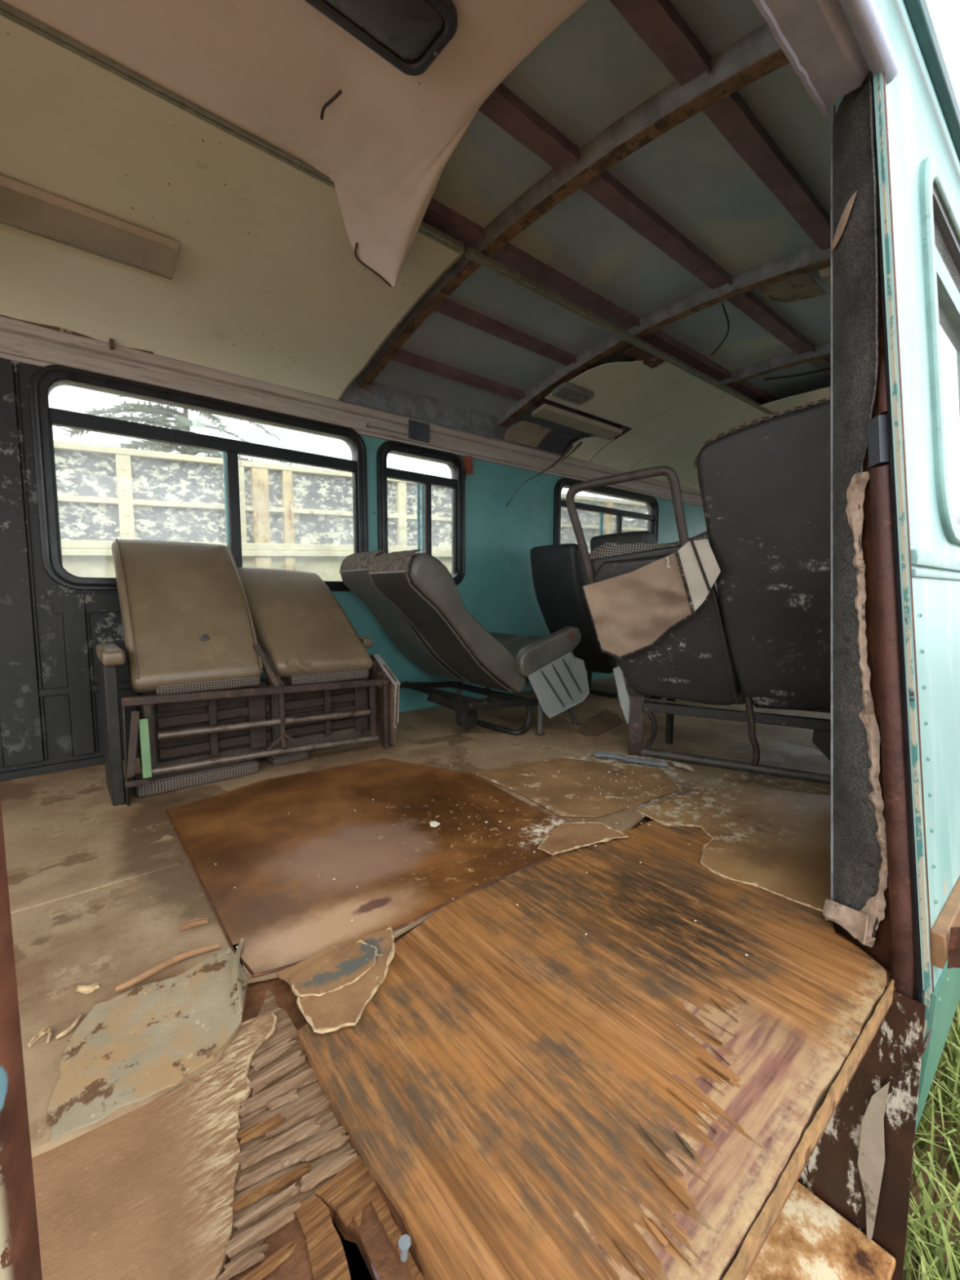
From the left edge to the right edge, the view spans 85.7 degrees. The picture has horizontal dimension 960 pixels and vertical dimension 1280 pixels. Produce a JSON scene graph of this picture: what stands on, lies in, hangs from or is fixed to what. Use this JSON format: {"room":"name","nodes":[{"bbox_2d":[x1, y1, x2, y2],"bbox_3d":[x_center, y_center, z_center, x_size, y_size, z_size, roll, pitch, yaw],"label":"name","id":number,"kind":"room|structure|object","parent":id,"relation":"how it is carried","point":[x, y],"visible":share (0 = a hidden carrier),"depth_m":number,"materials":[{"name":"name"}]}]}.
{"room":"vehicle interior","nodes":[
{"label":"vehicle interior","id":0,"kind":"room"},
{"bbox_2d":[0,358,715,772],"bbox_3d":[0.186,-0.536,3.514,9.200,1.890,0.071,-4,7,-39],"label":"wall","id":1,"kind":"structure","parent":0,"point":[51,632],"depth_m":2.10,"materials":[{"name":"teal paint"}]},
{"bbox_2d":[0,749,139,781],"bbox_3d":[-2.052,0.530,1.727,3.360,0.030,0.030,-4,7,-39],"label":"baseboard","id":2,"kind":"structure","parent":1,"relation":"attached to","point":[34,771],"depth_m":2.02,"materials":[{"name":"brown wood"}]},
{"bbox_2d":[29,364,368,591],"bbox_3d":[-1.155,-0.657,2.395,1.369,0.855,0.084,-4,7,-39],"label":"window","id":3,"kind":"structure","parent":1,"relation":"in","point":[46,378],"depth_m":2.19,"materials":[{"name":"black rubber"}]},
{"bbox_2d":[0,314,702,506],"bbox_3d":[0.207,-1.236,3.424,9.200,0.163,0.061,-4,7,-39],"label":"trim","id":4,"kind":"structure","parent":1,"relation":"attached to","point":[27,342],"depth_m":2.46,"materials":[{"name":"metal"}]},
{"bbox_2d":[376,440,465,585],"bbox_3d":[-0.343,-0.722,3.061,0.600,0.803,0.084,-4,7,-39],"label":"window","id":5,"kind":"structure","parent":1,"relation":"in","point":[457,482],"depth_m":3.06,"materials":[{"name":"black rubber"}]},
{"bbox_2d":[463,455,473,474],"bbox_3d":[-0.073,-1.086,3.210,0.064,0.110,0.014,-1,5,-9],"label":"flap","id":6,"kind":"object","parent":1,"relation":"hanging from","point":[468,461],"visible":1,"depth_m":3.21,"materials":[{"name":"plastic"}]},
{"bbox_2d":[503,420,552,447],"bbox_3d":[0.309,-1.348,3.385,0.323,0.092,0.152,-4,7,-39],"label":"scrap","id":7,"kind":"object","parent":1,"relation":"attached to","point":[525,433],"visible":1,"depth_m":3.38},
{"bbox_2d":[537,429,575,452],"bbox_3d":[0.526,-1.369,3.566,0.231,0.084,0.137,-4,7,-39],"label":"scrap","id":8,"kind":"object","parent":1,"relation":"attached to","point":[555,440],"visible":1,"depth_m":3.56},
{"bbox_2d":[564,436,614,462],"bbox_3d":[0.784,-1.390,3.726,0.292,0.121,0.236,-4,7,-39],"label":"lining","id":9,"kind":"object","parent":1,"relation":"attached to","point":[590,446],"visible":0.81,"depth_m":3.75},
{"bbox_2d":[506,438,578,506],"bbox_3d":[0.443,-1.151,3.514,0.718,0.552,0.022,-4,7,-39],"label":"strip","id":10,"kind":"object","parent":9,"relation":"hanging from","point":[575,439],"visible":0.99,"depth_m":3.58,"materials":[{"name":"black rubber"}]},
{"bbox_2d":[551,435,589,467],"bbox_3d":[0.641,-1.315,3.611,0.408,0.283,0.022,-4,7,-39],"label":"strip","id":11,"kind":"object","parent":9,"relation":"hanging from","point":[586,436],"visible":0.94,"depth_m":3.62,"materials":[{"name":"brown fabric"}]},
{"bbox_2d":[553,477,658,553],"bbox_3d":[1.046,-0.817,4.202,1.340,0.815,0.084,-4,7,-39],"label":"window","id":12,"kind":"structure","parent":1,"relation":"in","point":[602,510],"depth_m":4.11,"materials":[{"name":"black rubber"}]},
{"bbox_2d":[0,675,895,1279],"bbox_3d":[0.942,0.635,2.699,9.200,0.364,2.460,-4,7,-39],"label":"floor","id":13,"kind":"structure","parent":0,"point":[101,892],"depth_m":1.35,"materials":[{"name":"brown wood"}]},
{"bbox_2d":[27,1026,53,1047],"bbox_3d":[-0.689,0.622,0.814,0.027,0.009,0.027,-2,6,-21],"label":"lino shred","id":14,"kind":"object","parent":13,"relation":"on","point":[49,1029],"visible":1,"depth_m":0.81,"materials":[{"name":"beige plastic"}]},
{"bbox_2d":[55,1012,82,1039],"bbox_3d":[-0.658,0.620,0.834,0.014,0.009,0.049,0,5,3],"label":"lino shred","id":15,"kind":"object","parent":13,"relation":"on","point":[68,1029],"visible":1,"depth_m":0.82,"materials":[{"name":"beige plastic"}]},
{"bbox_2d":[75,982,99,994],"bbox_3d":[-0.692,0.612,0.910,0.037,0.012,0.016,-1,5,-12],"label":"lino shred","id":16,"kind":"object","parent":13,"relation":"on","point":[82,988],"visible":1,"depth_m":0.91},
{"bbox_2d":[46,943,247,1142],"bbox_3d":[-0.512,0.624,0.842,0.296,0.004,0.260,-4,7,-39],"label":"lino patch","id":17,"kind":"object","parent":13,"relation":"on","point":[140,1042],"visible":0.97,"depth_m":0.81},
{"bbox_2d":[231,937,244,1015],"bbox_3d":[-0.441,0.602,0.941,0.021,0.021,0.192,-2,6,-24],"label":"lino shred","id":18,"kind":"object","parent":17,"relation":"on","point":[235,971],"visible":1,"depth_m":0.92,"materials":[{"name":"grey plastic"}]},
{"bbox_2d":[31,1011,277,1279],"bbox_3d":[-0.380,0.661,0.634,0.366,0.009,0.376,-4,7,-39],"label":"plywood sheet","id":19,"kind":"object","parent":13,"relation":"on","point":[147,1193],"visible":0.94,"depth_m":0.62,"materials":[{"name":"brown wood"}]},
{"bbox_2d":[115,944,219,991],"bbox_3d":[-0.576,0.603,0.963,0.170,0.015,0.020,-5,7,-43],"label":"lino shred","id":20,"kind":"object","parent":13,"relation":"on","point":[184,956],"visible":1,"depth_m":0.96,"materials":[{"name":"brown plastic"}]},
{"bbox_2d":[179,918,208,931],"bbox_3d":[-0.601,0.595,1.088,0.052,0.013,0.011,-3,6,-30],"label":"lino shred","id":21,"kind":"object","parent":13,"relation":"on","point":[195,922],"visible":1,"depth_m":1.09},
{"bbox_2d":[96,538,400,805],"bbox_3d":[-0.941,0.049,2.159,1.053,0.911,0.581,-4,7,-39],"label":"seat","id":22,"kind":"object","parent":13,"relation":"on","point":[201,629],"visible":1,"depth_m":1.99,"materials":[{"name":"brown leather"}]},
{"bbox_2d":[132,759,258,797],"bbox_3d":[-1.056,0.500,1.940,0.400,0.049,0.145,-4,7,-39],"label":"cushion","id":23,"kind":"object","parent":22,"relation":"on","point":[166,782],"depth_m":1.88,"materials":[{"name":"fabric"}]},
{"bbox_2d":[136,680,271,769],"bbox_3d":[-1.069,0.332,2.028,0.440,0.310,0.170,-4,7,-39],"label":"frame","id":24,"kind":"object","parent":22,"relation":"on","point":[263,683],"depth_m":1.92,"materials":[{"name":"metal"}]},
{"bbox_2d":[266,751,308,765],"bbox_3d":[-0.808,0.487,2.173,0.150,0.033,0.100,-4,7,-39],"label":"cushion","id":25,"kind":"object","parent":22,"relation":"on","point":[275,760],"depth_m":2.13,"materials":[{"name":"fabric"}]},
{"bbox_2d":[260,677,363,748],"bbox_3d":[-0.742,0.308,2.297,0.410,0.310,0.170,-4,7,-39],"label":"frame","id":26,"kind":"object","parent":22,"relation":"on","point":[348,733],"depth_m":2.18,"materials":[{"name":"metal"}]},
{"bbox_2d":[216,987,356,1279],"bbox_3d":[-0.266,0.649,0.753,0.161,0.015,0.455,-2,6,-19],"label":"broken plywood","id":27,"kind":"object","parent":13,"relation":"on","point":[291,1142],"visible":1,"depth_m":0.67,"materials":[{"name":"brown wood"}]},
{"bbox_2d":[294,1196,351,1279],"bbox_3d":[-0.163,0.674,0.554,0.039,0.010,0.154,-3,6,-31],"label":"plank","id":28,"kind":"object","parent":13,"relation":"on","point":[326,1255],"visible":1,"depth_m":0.57,"materials":[{"name":"brown wood"}]},
{"bbox_2d":[164,758,567,978],"bbox_3d":[-0.348,0.552,1.616,0.983,0.006,1.074,-4,7,-39],"label":"sheet","id":29,"kind":"object","parent":13,"relation":"on","point":[403,868],"visible":0.95,"depth_m":1.41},
{"bbox_2d":[429,821,439,826],"bbox_3d":[-0.138,0.555,1.560,0.031,0.002,0.034,-4,7,-39],"label":"flake","id":30,"kind":"object","parent":29,"relation":"on","point":[433,824],"visible":1,"depth_m":1.56,"materials":[{"name":"white paint"}]},
{"bbox_2d":[537,822,628,855],"bbox_3d":[0.268,0.556,1.478,0.272,0.013,0.148,-2,6,-24],"label":"scrap","id":31,"kind":"object","parent":29,"relation":"on","point":[566,837],"visible":1,"depth_m":1.47,"materials":[{"name":"beige wood"}]},
{"bbox_2d":[315,1151,425,1279],"bbox_3d":[-0.111,0.670,0.564,0.062,0.008,0.223,-4,7,-39],"label":"broken wood piece","id":32,"kind":"object","parent":13,"relation":"on","point":[349,1193],"visible":0.98,"depth_m":0.61,"materials":[{"name":"brown wood"}]},
{"bbox_2d":[398,1234,410,1262],"bbox_3d":[-0.081,0.655,0.556,0.013,0.018,0.013,-2,5,-17],"label":"bolt","id":33,"kind":"object","parent":32,"relation":"on","point":[404,1242],"visible":1,"depth_m":0.55,"materials":[{"name":"metal"}]},
{"bbox_2d":[371,1263,379,1279],"bbox_3d":[-0.087,0.680,0.548,0.034,0.006,0.154,-4,7,-39],"label":"bolt","id":34,"kind":"object","parent":13,"relation":"on","point":[372,1267],"visible":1,"depth_m":0.55,"materials":[{"name":"grey metal"}]},
{"bbox_2d":[339,549,589,736],"bbox_3d":[-0.106,0.005,2.712,1.103,0.908,0.878,-4,7,-39],"label":"seat","id":35,"kind":"object","parent":13,"relation":"on","point":[412,595],"visible":0.98,"depth_m":2.47,"materials":[{"name":"grey leather"}]},
{"bbox_2d":[488,631,522,645],"bbox_3d":[-0.014,0.078,3.079,0.470,0.215,0.340,-4,7,-39],"label":"seat cushion","id":36,"kind":"object","parent":35,"relation":"on","point":[504,638],"depth_m":3.07,"materials":[{"name":"grey leather"}]},
{"bbox_2d":[504,635,573,684],"bbox_3d":[0.227,0.105,2.787,0.470,0.215,0.360,-4,7,-39],"label":"seat cushion","id":37,"kind":"object","parent":35,"relation":"on","point":[515,646],"depth_m":2.87,"materials":[{"name":"grey leather"}]},
{"bbox_2d":[195,762,771,955],"bbox_3d":[0.197,0.561,1.460,1.776,0.008,1.039,-1,5,-11],"label":"crumbs","id":38,"kind":"object","parent":13,"relation":"on","point":[685,762],"visible":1,"depth_m":1.60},
{"bbox_2d":[474,757,679,817],"bbox_3d":[0.382,0.519,1.948,0.621,0.005,0.586,-4,7,-39],"label":"floor covering patch","id":39,"kind":"object","parent":13,"relation":"on","point":[568,792],"visible":1,"depth_m":1.88,"materials":[{"name":"brown laminate"}]},
{"bbox_2d":[297,820,894,1279],"bbox_3d":[0.318,0.622,1.039,1.215,0.040,0.709,-4,7,-39],"label":"plywood sheet","id":40,"kind":"object","parent":13,"relation":"on","point":[533,1095],"visible":0.95,"depth_m":0.77,"materials":[{"name":"brown wood"}]},
{"bbox_2d":[276,926,395,1034],"bbox_3d":[-0.223,0.606,0.941,0.225,0.013,0.202,-4,7,-39],"label":"scrap","id":41,"kind":"object","parent":40,"relation":"on","point":[333,987],"visible":1,"depth_m":0.92,"materials":[{"name":"brown wood"}]},
{"bbox_2d":[635,786,830,911],"bbox_3d":[0.878,0.554,1.591,0.838,0.010,0.597,-4,7,-39],"label":"sheet","id":42,"kind":"object","parent":40,"relation":"on","point":[787,855],"visible":0.88,"depth_m":1.50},
{"bbox_2d":[577,709,622,737],"bbox_3d":[0.667,0.444,2.796,0.173,0.005,0.631,3,6,30],"label":"scrap","id":43,"kind":"object","parent":13,"relation":"on","point":[606,720],"visible":1,"depth_m":2.76,"materials":[{"name":"brown"}]},
{"bbox_2d":[529,530,675,704],"bbox_3d":[0.943,-0.139,3.469,0.894,1.046,0.890,-4,7,-39],"label":"seat","id":44,"kind":"object","parent":13,"relation":"on","point":[558,574],"visible":0.38,"depth_m":3.37,"materials":[{"name":"black leather"}]},
{"bbox_2d":[591,751,668,766],"bbox_3d":[0.615,0.488,2.139,0.319,0.019,0.050,3,6,27],"label":"metal strip","id":45,"kind":"object","parent":13,"relation":"on","point":[597,753],"visible":1,"depth_m":2.12,"materials":[{"name":"grey metal"}]},
{"bbox_2d":[666,760,694,772],"bbox_3d":[0.796,0.496,2.061,0.036,0.013,0.148,-3,6,-32],"label":"scrap","id":46,"kind":"object","parent":13,"relation":"on","point":[676,763],"visible":1,"depth_m":2.05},
{"bbox_2d":[565,395,830,784],"bbox_3d":[1.005,-0.160,2.132,1.113,1.342,0.740,3,6,33],"label":"seat","id":47,"kind":"object","parent":13,"relation":"on","point":[757,635],"visible":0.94,"depth_m":1.91,"materials":[{"name":"black leather"}]},
{"bbox_2d":[734,689,745,704],"bbox_3d":[1.003,0.187,2.328,0.370,0.115,0.400,3,6,30],"label":"seat cushion","id":48,"kind":"object","parent":47,"relation":"on","point":[739,696],"depth_m":2.04,"materials":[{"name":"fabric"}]},
{"bbox_2d":[803,710,830,713],"bbox_3d":[1.372,0.206,2.118,0.380,0.115,0.400,3,6,30],"label":"seat cushion","id":49,"kind":"object","parent":47,"relation":"on","point":[821,711],"depth_m":1.96,"materials":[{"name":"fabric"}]},
{"bbox_2d":[797,986,925,1279],"bbox_3d":[0.574,0.917,1.180,0.006,0.600,0.645,-4,7,-39],"label":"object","id":50,"kind":"structure","parent":13,"relation":"attached to","point":[831,1173],"depth_m":0.96,"materials":[{"name":"paint"}]},
{"bbox_2d":[745,1181,895,1279],"bbox_3d":[0.168,1.156,0.872,1.030,0.020,0.635,-4,7,-39],"label":"step tread","id":51,"kind":"structure","parent":50,"relation":"attached to","point":[808,1240],"depth_m":0.96,"materials":[{"name":"paint"}]},
{"bbox_2d":[857,1081,889,1241],"bbox_3d":[0.733,0.973,0.969,0.002,0.348,0.039,-4,7,-39],"label":"flap","id":52,"kind":"object","parent":50,"relation":"attached to","point":[871,1158],"visible":1,"depth_m":0.97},
{"bbox_2d":[0,0,959,489],"bbox_3d":[0.905,-1.406,2.558,9.200,0.404,2.334,-4,7,-39],"label":"ceiling","id":53,"kind":"structure","parent":0,"point":[648,167],"depth_m":1.82,"materials":[{"name":"metal"}]},
{"bbox_2d":[0,174,178,279],"bbox_3d":[-1.977,-1.237,1.029,2.395,0.051,0.158,-4,7,-39],"label":"ceiling light fixture","id":54,"kind":"object","parent":53,"relation":"attached to","point":[23,206],"visible":1,"depth_m":1.62,"materials":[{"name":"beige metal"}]},
{"bbox_2d":[2,0,587,287],"bbox_3d":[-1.132,-1.218,0.352,3.240,0.146,1.414,-4,7,-39],"label":"ceiling panel","id":55,"kind":"object","parent":53,"relation":"attached to","point":[283,73],"visible":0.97,"depth_m":1.25,"materials":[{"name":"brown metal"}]},
{"bbox_2d":[304,0,457,75],"bbox_3d":[-0.229,-1.310,1.044,0.360,0.040,0.190,-4,7,-39],"label":"roof hatch","id":56,"kind":"object","parent":55,"relation":"attached to","point":[410,35],"visible":1,"depth_m":1.10,"materials":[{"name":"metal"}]},
{"bbox_2d":[551,382,594,404],"bbox_3d":[0.544,-1.435,3.019,0.270,0.047,0.115,-4,7,-39],"label":"ceiling light","id":57,"kind":"object","parent":53,"relation":"attached to","point":[566,391],"visible":1,"depth_m":2.99,"materials":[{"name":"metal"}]},
{"bbox_2d":[531,403,622,439],"bbox_3d":[0.652,-1.415,3.378,0.790,0.047,0.108,-4,7,-39],"label":"channel","id":58,"kind":"object","parent":53,"relation":"attached to","point":[545,411],"visible":1,"depth_m":3.33,"materials":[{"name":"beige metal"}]},
{"bbox_2d":[711,302,729,355],"bbox_3d":[1.209,-1.532,2.591,0.056,0.051,0.585,2,6,19],"label":"loose cable","id":59,"kind":"object","parent":53,"relation":"hanging from","point":[722,304],"visible":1,"depth_m":2.48,"materials":[{"name":"black rubber"}]},
{"bbox_2d":[758,272,826,302],"bbox_3d":[1.318,-1.484,2.198,0.250,0.023,0.190,-4,7,-39],"label":"scrap","id":60,"kind":"object","parent":53,"relation":"attached to","point":[801,286],"visible":0.81,"depth_m":2.19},
{"bbox_2d":[764,367,830,380],"bbox_3d":[1.927,-1.528,2.864,0.060,0.057,0.676,-3,6,-33],"label":"loose cable","id":61,"kind":"object","parent":53,"relation":"hanging from","point":[828,368],"visible":0.47,"depth_m":2.98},
{"bbox_2d":[817,266,830,287],"bbox_3d":[1.688,-1.435,2.249,0.880,0.045,0.110,-4,7,-39],"label":"strip","id":62,"kind":"object","parent":53,"relation":"attached to","point":[824,273],"visible":0.09,"depth_m":2.00,"materials":[{"name":"beige metal"}]},
{"bbox_2d":[822,0,959,1133],"bbox_3d":[2.068,-0.123,2.049,8.201,2.446,0.344,-4,7,-40],"label":"wall","id":63,"kind":"structure","parent":0,"point":[895,570],"depth_m":0.98,"materials":[{"name":"metal"}]},
{"bbox_2d":[0,795,42,1279],"bbox_3d":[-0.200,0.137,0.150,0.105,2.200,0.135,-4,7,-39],"label":"door","id":64,"kind":"structure","parent":63,"relation":"in","point":[20,1249],"depth_m":0.15,"materials":[{"name":"brown paint"}]},
{"bbox_2d":[751,0,900,118],"bbox_3d":[-0.231,-1.035,0.175,2.385,0.250,0.118,-4,7,-39],"label":"trim","id":65,"kind":"structure","parent":63,"relation":"attached to","point":[833,46],"depth_m":0.85,"materials":[{"name":"grey metal"}]},
{"bbox_2d":[919,155,959,545],"bbox_3d":[1.389,-0.655,1.453,1.240,0.820,0.119,-4,7,-39],"label":"window","id":66,"kind":"structure","parent":63,"relation":"in","point":[940,216],"depth_m":1.16,"materials":[{"name":"black glass"}]},
{"bbox_2d":[902,999,959,1279],"bbox_3d":[6.892,-0.172,20.003,60.003,0.096,50.002,-4,7,-39],"label":"ground","id":67,"kind":"structure","parent":0,"point":[916,1188],"depth_m":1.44,"materials":[{"name":"green plant"}]},
{"bbox_2d":[52,395,297,465],"bbox_3d":[-5.857,-2.174,10.687,5.295,5.615,5.305,-4,7,-39],"label":"tree","id":68,"kind":"object","parent":67,"relation":"on","point":[182,422],"visible":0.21,"depth_m":9.91,"materials":[{"name":"grey plant"}]},
{"bbox_2d":[53,440,452,581],"bbox_3d":[-1.218,-0.376,5.869,10.526,2.902,2.007,-4,6,-36],"label":"fence","id":69,"kind":"object","parent":67,"relation":"on","point":[300,518],"visible":0.23,"depth_m":4.01,"materials":[{"name":"beige paint"}]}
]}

